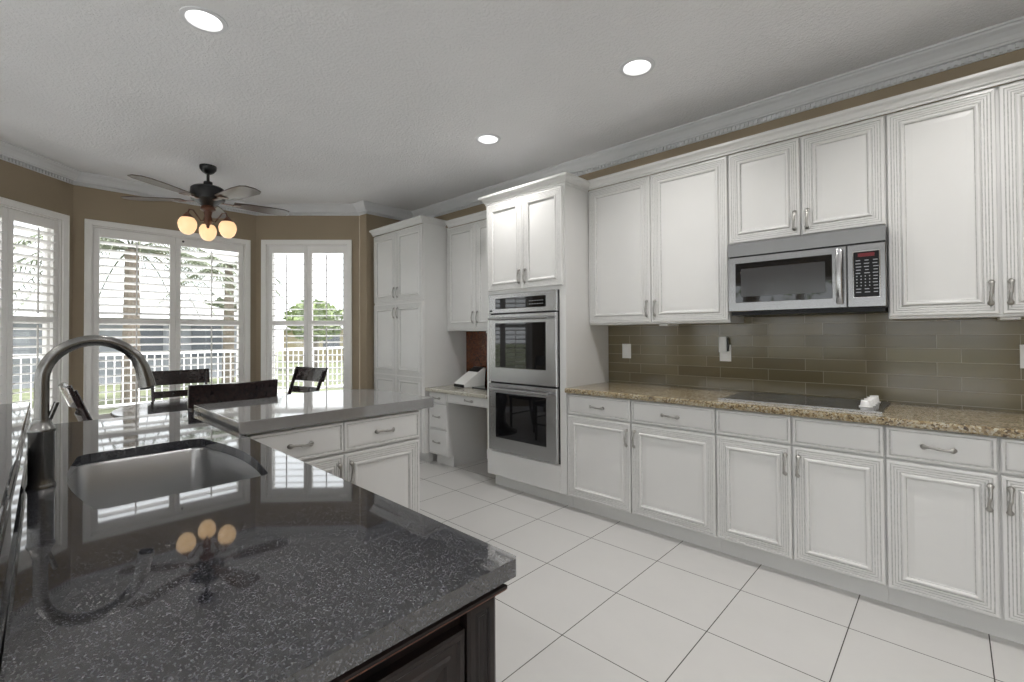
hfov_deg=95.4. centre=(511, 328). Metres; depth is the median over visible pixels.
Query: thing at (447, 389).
countertop
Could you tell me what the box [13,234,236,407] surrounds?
palm tree
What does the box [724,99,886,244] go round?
upper cabinet
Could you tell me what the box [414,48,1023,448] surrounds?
wall
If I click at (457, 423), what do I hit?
base cabinet
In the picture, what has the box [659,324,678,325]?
light
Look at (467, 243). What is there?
upper cabinet
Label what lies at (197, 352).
railing
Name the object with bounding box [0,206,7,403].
window shutter
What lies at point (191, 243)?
window shutter
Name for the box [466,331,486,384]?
backsplash
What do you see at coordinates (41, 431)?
kitchen faucet
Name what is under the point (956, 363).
backsplash
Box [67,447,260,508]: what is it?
sink
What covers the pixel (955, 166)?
upper cabinet
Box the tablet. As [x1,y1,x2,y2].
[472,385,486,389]
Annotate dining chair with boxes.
[58,382,92,421]
[151,368,209,401]
[187,379,277,412]
[287,366,327,394]
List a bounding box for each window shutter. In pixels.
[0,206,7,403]
[6,208,57,423]
[92,227,174,419]
[175,237,242,398]
[268,246,307,394]
[308,246,346,390]
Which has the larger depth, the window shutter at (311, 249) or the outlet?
the window shutter at (311, 249)
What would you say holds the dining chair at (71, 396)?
on the floor
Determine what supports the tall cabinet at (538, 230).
on the floor
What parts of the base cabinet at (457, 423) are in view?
drawer, drawer, drawer, drawer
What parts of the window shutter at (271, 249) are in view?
tilt rod, tilt rod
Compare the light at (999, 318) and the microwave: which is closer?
the light at (999, 318)
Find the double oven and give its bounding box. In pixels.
[488,289,560,463]
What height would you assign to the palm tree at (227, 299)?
3.760 m
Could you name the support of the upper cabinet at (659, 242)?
attached to the wall at (1018, 55)
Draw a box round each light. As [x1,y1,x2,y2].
[179,5,227,33]
[475,134,500,144]
[619,57,654,76]
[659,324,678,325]
[997,317,1020,319]
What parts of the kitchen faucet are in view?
lever, spout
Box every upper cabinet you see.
[445,210,486,330]
[588,143,743,325]
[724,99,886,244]
[884,60,1023,319]
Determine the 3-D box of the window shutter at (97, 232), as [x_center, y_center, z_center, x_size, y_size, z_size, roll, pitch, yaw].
[-3.793,-0.023,4.697,0.647,1.887,0.101,0,-1,-44]
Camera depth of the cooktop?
2.65 m
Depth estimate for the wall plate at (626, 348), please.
3.83 m
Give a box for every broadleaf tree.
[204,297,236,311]
[282,298,342,366]
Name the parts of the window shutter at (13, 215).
tilt rod, tilt rod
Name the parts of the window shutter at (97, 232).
tilt rod, tilt rod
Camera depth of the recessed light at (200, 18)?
2.30 m
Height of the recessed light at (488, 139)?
0.114 m
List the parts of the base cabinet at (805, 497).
drawer, door, handle, handle, drawer, door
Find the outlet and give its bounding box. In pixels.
[720,345,730,360]
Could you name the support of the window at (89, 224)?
in the wall at (88, 203)
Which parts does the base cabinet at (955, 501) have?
handle, drawer, door, handle, handle, drawer, door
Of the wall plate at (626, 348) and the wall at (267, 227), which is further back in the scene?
the wall at (267, 227)
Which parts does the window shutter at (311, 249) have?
tilt rod, tilt rod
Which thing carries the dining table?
on the floor
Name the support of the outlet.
attached to the wall at (1018, 55)
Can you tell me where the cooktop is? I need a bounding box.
[718,391,890,413]
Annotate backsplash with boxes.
[0,410,32,668]
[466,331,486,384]
[608,313,1023,412]
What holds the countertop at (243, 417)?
on the base cabinet at (378, 454)
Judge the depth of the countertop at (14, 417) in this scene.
1.35 m
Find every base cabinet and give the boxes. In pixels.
[244,410,419,512]
[329,584,506,681]
[429,391,486,466]
[567,393,720,551]
[716,408,888,602]
[885,425,1023,644]
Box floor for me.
[419,458,1023,681]
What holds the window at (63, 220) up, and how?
in the wall at (17, 183)
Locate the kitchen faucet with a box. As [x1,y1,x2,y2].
[25,335,155,490]
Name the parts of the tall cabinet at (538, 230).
door, panel, crown moulding, door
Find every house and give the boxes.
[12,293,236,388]
[276,317,342,362]
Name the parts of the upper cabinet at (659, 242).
door, handle, handle, crown moulding, door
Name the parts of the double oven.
handle, handle, door glass, door glass, display glass, oven door, oven door, control panel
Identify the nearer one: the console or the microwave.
the microwave
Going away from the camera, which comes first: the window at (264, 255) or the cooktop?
the cooktop
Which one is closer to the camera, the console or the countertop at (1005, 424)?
the countertop at (1005, 424)
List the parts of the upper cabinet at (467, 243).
door, crown moulding, door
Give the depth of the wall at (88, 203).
4.60 m
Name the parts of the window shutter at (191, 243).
tilt rod, tilt rod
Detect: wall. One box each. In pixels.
[0,159,72,422]
[72,185,255,421]
[256,216,359,388]
[360,214,413,388]
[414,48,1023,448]
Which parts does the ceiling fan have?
blade, blade, lamp shade, light arm, lamp shade, blade, lamp shade, blade, blade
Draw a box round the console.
[454,366,485,387]
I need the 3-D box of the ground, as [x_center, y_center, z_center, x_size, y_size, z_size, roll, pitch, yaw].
[-7.164,1.615,3.303,105.000,0.180,95.000,-1,-1,43]
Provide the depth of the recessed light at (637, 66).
2.73 m
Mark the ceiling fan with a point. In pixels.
(209, 196)
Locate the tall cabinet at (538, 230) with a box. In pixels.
[478,172,608,506]
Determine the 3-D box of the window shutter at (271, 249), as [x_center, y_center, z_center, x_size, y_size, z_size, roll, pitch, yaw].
[-2.651,-0.026,5.518,0.458,1.902,0.091,0,-1,-2]
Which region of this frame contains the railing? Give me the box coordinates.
[13,347,342,407]
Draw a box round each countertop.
[0,402,30,534]
[0,410,515,681]
[194,389,433,434]
[425,385,486,398]
[565,382,1023,438]
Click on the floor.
(591, 597)
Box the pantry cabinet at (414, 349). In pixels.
[369,215,465,461]
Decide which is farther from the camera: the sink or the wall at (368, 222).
the wall at (368, 222)
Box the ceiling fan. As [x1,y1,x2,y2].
[121,163,289,240]
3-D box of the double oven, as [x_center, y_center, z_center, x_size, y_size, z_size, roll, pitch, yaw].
[0.256,0.376,3.994,0.749,1.337,0.656,-1,-1,43]
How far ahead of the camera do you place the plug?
3.27 m
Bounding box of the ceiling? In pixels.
[0,0,1023,210]
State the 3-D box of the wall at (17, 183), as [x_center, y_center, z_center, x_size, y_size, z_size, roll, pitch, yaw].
[-4.142,-0.034,3.712,0.140,2.855,1.244,0,-1,-2]
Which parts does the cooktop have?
control knob, control knob, control knob, control knob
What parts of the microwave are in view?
door, handle, control panel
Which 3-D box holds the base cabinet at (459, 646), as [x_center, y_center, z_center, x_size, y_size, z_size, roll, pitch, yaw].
[-1.140,0.853,1.352,2.364,0.985,0.813,-1,-1,43]
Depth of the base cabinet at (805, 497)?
2.45 m
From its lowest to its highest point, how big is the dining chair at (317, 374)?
0.995 m
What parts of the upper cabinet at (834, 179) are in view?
door, handle, crown moulding, handle, door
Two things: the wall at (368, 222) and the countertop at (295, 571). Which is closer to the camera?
the countertop at (295, 571)
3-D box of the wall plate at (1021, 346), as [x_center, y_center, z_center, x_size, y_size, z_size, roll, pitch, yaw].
[2.566,0.140,2.301,0.078,0.118,0.010,-1,-1,43]
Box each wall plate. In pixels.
[622,344,630,357]
[1020,345,1023,367]
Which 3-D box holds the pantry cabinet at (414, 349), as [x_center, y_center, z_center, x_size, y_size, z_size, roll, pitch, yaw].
[-1.059,0.128,5.288,1.016,2.536,0.656,-1,-1,43]
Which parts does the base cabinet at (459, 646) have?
panel, corner post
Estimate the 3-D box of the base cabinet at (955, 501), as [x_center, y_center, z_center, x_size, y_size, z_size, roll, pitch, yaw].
[2.293,0.897,2.138,0.857,0.879,0.636,-1,-1,43]
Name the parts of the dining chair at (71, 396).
rail, rail, leg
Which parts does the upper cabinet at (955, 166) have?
crown moulding, handle, door, handle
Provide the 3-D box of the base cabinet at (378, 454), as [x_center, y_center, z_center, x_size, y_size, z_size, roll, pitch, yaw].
[-1.054,0.914,2.575,0.630,0.893,0.912,-1,-1,43]
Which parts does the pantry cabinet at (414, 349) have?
door, door, crown moulding, door, door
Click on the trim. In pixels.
(1008, 36)
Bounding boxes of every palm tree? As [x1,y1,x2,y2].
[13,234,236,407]
[157,256,293,382]
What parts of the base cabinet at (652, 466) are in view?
handle, drawer, door, handle, handle, handle, drawer, door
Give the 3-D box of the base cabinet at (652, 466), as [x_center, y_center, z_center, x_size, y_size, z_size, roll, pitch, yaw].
[1.010,0.920,3.347,1.091,0.879,0.636,-1,-1,43]
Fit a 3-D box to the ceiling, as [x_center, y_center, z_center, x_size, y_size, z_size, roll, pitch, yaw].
[-1.403,-1.559,0.546,9.150,0.080,8.052,-1,-1,43]
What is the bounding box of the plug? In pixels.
[719,337,728,352]
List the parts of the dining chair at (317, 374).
leg, rail, rail, leg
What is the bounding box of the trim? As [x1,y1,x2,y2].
[0,16,1023,220]
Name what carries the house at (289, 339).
on the ground
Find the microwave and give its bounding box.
[728,224,888,316]
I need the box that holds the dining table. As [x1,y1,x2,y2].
[110,394,282,417]
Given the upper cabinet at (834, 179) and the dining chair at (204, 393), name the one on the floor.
the dining chair at (204, 393)
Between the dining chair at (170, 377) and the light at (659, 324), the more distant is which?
the dining chair at (170, 377)
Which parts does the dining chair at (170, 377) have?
leg, rail, rail, leg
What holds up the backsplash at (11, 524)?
attached to the base cabinet at (459, 646)
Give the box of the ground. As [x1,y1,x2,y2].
[12,351,342,413]
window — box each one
[0,197,69,423]
[83,219,250,416]
[261,240,351,388]
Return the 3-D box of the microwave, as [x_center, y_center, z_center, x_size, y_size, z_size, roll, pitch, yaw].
[1.754,-0.308,2.783,0.779,0.447,0.425,-1,-1,43]
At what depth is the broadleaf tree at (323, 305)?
19.68 m
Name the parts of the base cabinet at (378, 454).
drawer, handle, door, handle, handle, drawer, door, handle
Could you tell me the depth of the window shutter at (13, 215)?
3.98 m

